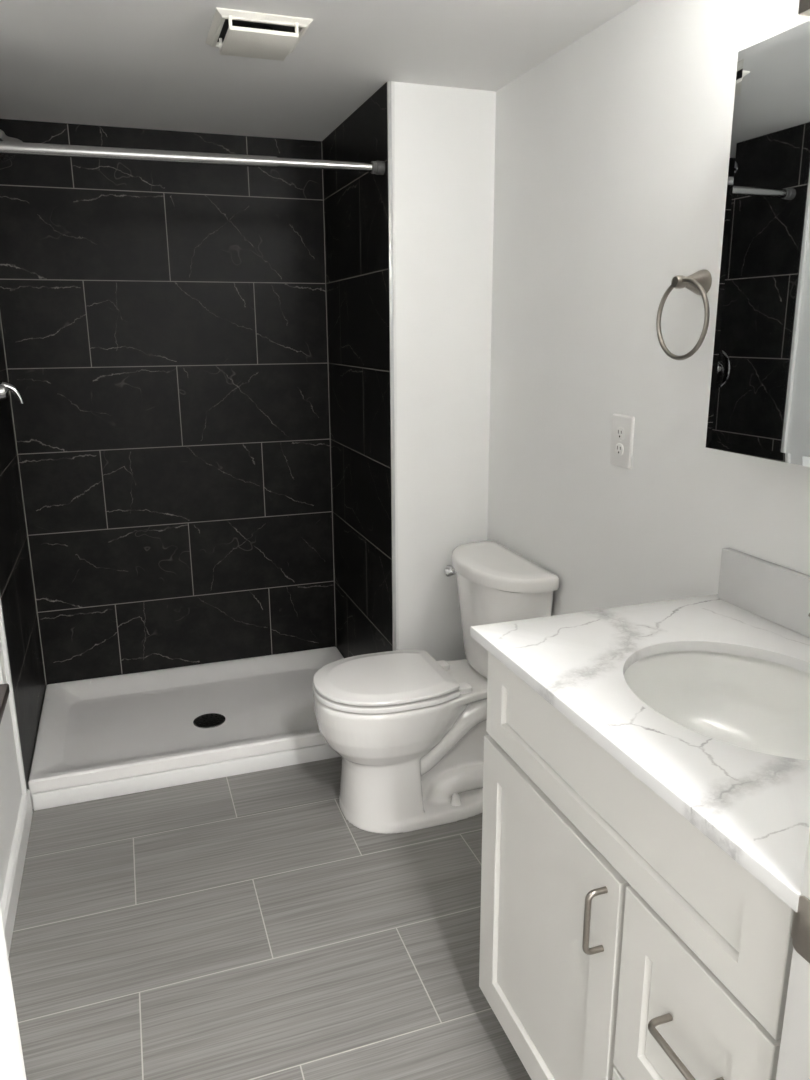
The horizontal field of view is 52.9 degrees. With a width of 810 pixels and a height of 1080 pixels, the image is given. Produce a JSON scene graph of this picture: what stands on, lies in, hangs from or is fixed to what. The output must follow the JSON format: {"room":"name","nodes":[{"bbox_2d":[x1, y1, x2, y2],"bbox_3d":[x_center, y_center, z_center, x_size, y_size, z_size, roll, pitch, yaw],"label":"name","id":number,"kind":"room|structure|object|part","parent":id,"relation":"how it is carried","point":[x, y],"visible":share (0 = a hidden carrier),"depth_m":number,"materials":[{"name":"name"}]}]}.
{"room":"bathroom","nodes":[
{"label":"bathroom","id":0,"kind":"room"},
{"bbox_2d":[0,636,21,903],"bbox_3d":[-1.033,-0.031,1.641,0.138,2.146,2.885,-5,15,-18],"label":"wall","id":1,"kind":"structure","parent":0,"point":[10,784],"depth_m":2.26,"materials":[{"name":"paint"}]},
{"bbox_2d":[0,684,9,722],"bbox_3d":[-1.047,0.535,1.887,0.137,0.024,0.926,-5,15,-18],"label":"board","id":2,"kind":"object","parent":1,"relation":"attached to","point":[4,688],"visible":1,"depth_m":2.25,"materials":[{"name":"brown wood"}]},
{"bbox_2d":[0,597,26,793],"bbox_3d":[-1.164,-0.180,2.227,0.012,2.146,0.052,-5,15,-18],"label":"trim","id":3,"kind":"structure","parent":1,"relation":"attached to","point":[2,627],"depth_m":2.41,"materials":[{"name":"paint"}]},
{"bbox_2d":[0,789,32,957],"bbox_3d":[-0.845,1.037,1.621,0.018,0.085,1.964,-5,15,-18],"label":"baseboard","id":4,"kind":"structure","parent":1,"relation":"attached to","point":[9,901],"depth_m":2.17,"materials":[{"name":"paint"}]},
{"bbox_2d":[0,321,45,789],"bbox_3d":[-1.298,-0.275,2.601,0.012,2.146,0.838,-5,15,-18],"label":"wall tile","id":5,"kind":"structure","parent":1,"relation":"attached to","point":[17,594],"depth_m":2.72,"materials":[{"name":"black tile"}]},
{"bbox_2d":[0,129,21,161],"bbox_3d":[-1.206,-1.184,2.369,0.173,0.149,0.084,-5,15,-18],"label":"shower","id":6,"kind":"object","parent":5,"relation":"attached to","point":[3,157],"visible":0.56,"depth_m":2.37,"materials":[{"name":"silver metal"}]},
{"bbox_2d":[0,381,23,403],"bbox_3d":[-1.242,-0.465,2.539,0.087,0.164,0.164,-5,15,-18],"label":"shower valve","id":7,"kind":"object","parent":5,"relation":"attached to","point":[5,387],"visible":1,"depth_m":2.53,"materials":[{"name":"silver metal"}]},
{"bbox_2d":[0,141,384,174],"bbox_3d":[-0.623,-1.064,2.260,1.181,0.046,0.039,-5,15,-18],"label":"curtain rod","id":8,"kind":"object","parent":5,"relation":"attached to","point":[376,167],"visible":1,"depth_m":2.25,"materials":[{"name":"metal"}]},
{"bbox_2d":[8,757,530,1079],"bbox_3d":[-0.004,1.172,1.368,3.400,0.060,4.800,-5,15,-18],"label":"floor","id":9,"kind":"structure","parent":0,"point":[236,927],"depth_m":1.99,"materials":[{"name":"tile"}]},
{"bbox_2d":[28,647,343,808],"bbox_3d":[-0.737,0.657,3.069,1.182,0.101,0.763,-5,15,-18],"label":"shower pan","id":10,"kind":"object","parent":9,"relation":"on","point":[95,730],"visible":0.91,"depth_m":3.02,"materials":[{"name":"white plastic"}]},
{"bbox_2d":[32,744,340,810],"bbox_3d":[-0.607,0.768,2.725,1.175,0.055,0.013,-5,15,-18],"label":"trim","id":11,"kind":"structure","parent":10,"relation":"attached to","point":[135,784],"depth_m":2.67,"materials":[{"name":"paint"}]},
{"bbox_2d":[312,540,558,833],"bbox_3d":[0.051,0.450,2.522,0.679,0.769,0.477,-5,15,-18],"label":"toilet","id":12,"kind":"object","parent":9,"relation":"on","point":[407,728],"visible":0.89,"depth_m":2.42,"materials":[{"name":"white ceramic"}]},
{"bbox_3d":[-0.075,0.438,2.467,0.408,0.020,0.368,-5,15,-18],"label":"seat","id":13,"kind":"part","parent":12,"relation":"part of","materials":[{"name":"white plastic"}]},
{"bbox_3d":[-0.075,0.415,2.461,0.405,0.018,0.364,-5,15,-18],"label":"lid","id":14,"kind":"part","parent":12,"relation":"part of","materials":[{"name":"white plastic"}]},
{"bbox_3d":[0.050,0.631,2.561,0.668,0.399,0.361,-5,15,-18],"label":"bowl","id":15,"kind":"part","parent":12,"relation":"part of","materials":[{"name":"white ceramic"}]},
{"bbox_3d":[0.164,0.105,2.701,0.055,0.041,0.041,8,16,28],"label":"flush lever","id":16,"kind":"part","parent":12,"relation":"part of","materials":[{"name":"silver metal"}]},
{"bbox_3d":[0.278,0.259,2.549,0.189,0.324,0.424,-5,15,-18],"label":"tank","id":17,"kind":"part","parent":12,"relation":"part of","materials":[{"name":"white ceramic"}]},
{"bbox_3d":[0.269,0.080,2.500,0.216,0.043,0.466,-5,15,-18],"label":"tank lid","id":18,"kind":"part","parent":12,"relation":"part of","materials":[{"name":"white ceramic"}]},
{"bbox_2d":[479,652,793,1079],"bbox_3d":[0.523,0.682,1.365,0.575,0.883,0.786,-5,15,-18],"label":"vanity cabinet","id":19,"kind":"object","parent":9,"relation":"on","point":[619,941],"visible":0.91,"depth_m":1.20,"materials":[{"name":"paint"}]},
{"bbox_3d":[0.240,0.719,1.448,0.018,0.586,0.466,-5,15,-18],"label":"door","id":20,"kind":"part","parent":19,"relation":"part of","materials":[{"name":"paint"}]},
{"bbox_3d":[0.281,0.566,1.205,0.035,0.112,0.010,-5,15,-18],"label":"handle","id":21,"kind":"part","parent":19,"relation":"part of","materials":[{"name":"silver metal"}]},
{"bbox_3d":[0.368,0.960,1.133,0.018,0.276,0.282,-5,15,-18],"label":"drawer","id":22,"kind":"part","parent":19,"relation":"part of","materials":[{"name":"paint"}]},
{"bbox_2d":[470,594,809,911],"bbox_3d":[0.523,0.241,1.261,0.566,0.020,0.804,-5,15,-18],"label":"countertop","id":23,"kind":"structure","parent":19,"relation":"on","point":[754,806],"depth_m":1.19,"materials":[{"name":"stone"}]},
{"bbox_2d":[624,651,809,759],"bbox_3d":[0.534,0.329,1.279,0.429,0.158,0.506,-5,15,-18],"label":"undermount sink","id":24,"kind":"object","parent":23,"relation":"in","point":[749,703],"visible":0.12,"depth_m":1.44,"materials":[{"name":"white ceramic"}]},
{"bbox_3d":[0.351,0.648,1.030,0.040,0.010,0.112,-5,15,-18],"label":"handle","id":25,"kind":"part","parent":19,"relation":"part of","materials":[{"name":"silver metal"}]},
{"bbox_3d":[0.367,0.670,1.059,0.018,0.308,0.282,-5,15,-18],"label":"drawer","id":26,"kind":"part","parent":19,"relation":"part of","materials":[{"name":"paint"}]},
{"bbox_2d":[0,0,639,140],"bbox_3d":[-0.272,-1.187,1.691,1.788,0.060,3.015,-5,15,-18],"label":"ceiling","id":27,"kind":"structure","parent":0,"point":[142,64],"depth_m":2.14,"materials":[{"name":"paint"}]},
{"bbox_2d":[206,8,312,60],"bbox_3d":[-0.354,-1.203,1.955,0.219,0.038,0.234,-5,15,-18],"label":"ceiling vent","id":28,"kind":"object","parent":27,"relation":"in","point":[240,33],"visible":1,"depth_m":1.90,"materials":[{"name":"plastic"}]},
{"bbox_3d":[-0.351,-1.207,1.939,0.080,0.014,0.080,-5,15,-18],"label":"fan motor","id":29,"kind":"part","parent":28,"relation":"part of","materials":[{"name":"black metal"}]},
{"bbox_2d":[219,15,298,60],"bbox_3d":[-0.351,-1.197,1.939,0.159,0.035,0.181,-5,15,-18],"label":"exhaust fan","id":30,"kind":"object","parent":28,"relation":"on","point":[271,37],"depth_m":1.90,"materials":[{"name":"plastic"}]},
{"bbox_2d":[394,82,495,660],"bbox_3d":[-0.011,-0.397,3.045,0.334,2.146,0.817,-5,15,-18],"label":"wall","id":31,"kind":"structure","parent":0,"point":[445,136],"depth_m":2.59,"materials":[{"name":"paint"}]},
{"bbox_2d":[322,82,392,657],"bbox_3d":[-0.173,-0.381,2.988,0.010,2.146,0.801,-5,15,-18],"label":"tile","id":32,"kind":"structure","parent":31,"relation":"attached to","point":[355,202],"depth_m":2.89,"materials":[{"name":"black tile"}]},
{"bbox_2d":[387,81,398,650],"bbox_3d":[-0.040,-0.287,2.618,0.012,2.146,0.008,-5,15,-18],"label":"trim","id":33,"kind":"structure","parent":31,"relation":"attached to","point":[389,111],"depth_m":2.54,"materials":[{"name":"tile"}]},
{"bbox_2d":[487,0,809,615],"bbox_3d":[0.544,-0.176,2.170,0.120,2.146,2.885,-5,15,-18],"label":"wall","id":34,"kind":"structure","parent":0,"point":[612,152],"depth_m":1.94,"materials":[{"name":"paint"}]},
{"bbox_2d":[610,414,634,468],"bbox_3d":[0.529,-0.242,1.991,0.010,0.127,0.088,-5,15,-18],"label":"wall outlet","id":35,"kind":"object","parent":34,"relation":"attached to","point":[622,431],"visible":1,"depth_m":1.98,"materials":[{"name":"white plastic"}]},
{"bbox_2d":[615,443,623,454],"bbox_3d":[0.525,-0.222,1.994,0.003,0.028,0.033,-5,15,-18],"label":"socket","id":36,"kind":"object","parent":35,"relation":"attached to","point":[619,447],"depth_m":1.99,"materials":[{"name":"white plastic"}]},
{"bbox_2d":[616,427,624,438],"bbox_3d":[0.525,-0.260,1.985,0.003,0.028,0.033,-5,15,-18],"label":"socket","id":37,"kind":"object","parent":35,"relation":"attached to","point":[620,431],"depth_m":1.98,"materials":[{"name":"white plastic"}]},
{"bbox_2d":[656,269,711,359],"bbox_3d":[0.586,-0.460,1.662,0.072,0.180,0.163,-5,15,-18],"label":"towel ring","id":38,"kind":"object","parent":34,"relation":"attached to","point":[699,282],"visible":1,"depth_m":1.65,"materials":[{"name":"silver metal"}]},
{"bbox_3d":[0.558,-0.525,1.655,0.027,0.026,0.026,-5,15,-18],"label":"knob","id":39,"kind":"part","parent":38,"relation":"part of","materials":[{"name":"silver metal"}]},
{"bbox_3d":[0.591,-0.528,1.665,0.049,0.051,0.051,-5,15,-18],"label":"post","id":40,"kind":"part","parent":38,"relation":"part of","materials":[{"name":"silver metal"}]},
{"bbox_2d":[706,21,809,466],"bbox_3d":[0.731,-0.427,1.168,0.118,0.671,0.674,-5,15,-18],"label":"mirror","id":41,"kind":"object","parent":34,"relation":"attached to","point":[759,402],"visible":1,"depth_m":1.36,"materials":[{"name":"white mirror"}]},
{"bbox_2d":[717,548,809,637],"bbox_3d":[0.785,0.158,1.322,0.019,0.106,0.780,-5,15,-18],"label":"backsplash","id":42,"kind":"structure","parent":34,"relation":"attached to","point":[776,593],"depth_m":1.55,"materials":[{"name":"stone"}]},
{"bbox_2d":[798,0,809,15],"bbox_3d":[0.687,-0.870,1.030,0.210,0.162,0.597,-5,15,-18],"label":"vanity light","id":43,"kind":"object","parent":34,"relation":"attached to","point":[804,5],"visible":1,"depth_m":1.33,"materials":[{"name":"silver metal"}]},
{"bbox_3d":[0.215,0.218,0.640,1.540,2.146,0.118,-5,15,-18],"label":"wall","id":44,"kind":"structure","parent":0,"visible":0},
{"bbox_2d":[0,907,26,1079],"bbox_3d":[-0.252,0.308,0.495,0.031,2.050,0.126,-5,15,-18],"label":"trim","id":45,"kind":"structure","parent":44,"relation":"attached to","point":[12,1067],"depth_m":0.48,"materials":[{"name":"paint"}]},
{"bbox_2d":[776,827,809,1079],"bbox_3d":[0.415,0.247,0.719,0.031,2.050,0.126,-5,15,-18],"label":"trim","id":46,"kind":"structure","parent":44,"relation":"attached to","point":[794,1053],"depth_m":0.82,"materials":[{"name":"paint"}]},
{"bbox_2d":[791,896,809,963],"bbox_3d":[0.402,0.384,0.792,0.013,0.064,0.058,-5,15,-18],"label":"strike plate","id":47,"kind":"object","parent":44,"relation":"attached to","point":[800,930],"visible":1,"depth_m":0.80,"materials":[{"name":"silver metal"}]},
{"bbox_3d":[-0.740,-0.454,3.285,1.788,2.146,0.130,-5,15,-18],"label":"wall","id":48,"kind":"structure","parent":0,"visible":0},
{"bbox_2d":[0,119,335,685],"bbox_3d":[-0.870,-0.424,3.170,1.184,2.146,0.010,-5,15,-18],"label":"wall tile","id":49,"kind":"structure","parent":48,"relation":"attached to","point":[164,324],"depth_m":3.13,"materials":[{"name":"black tile"}]}
]}

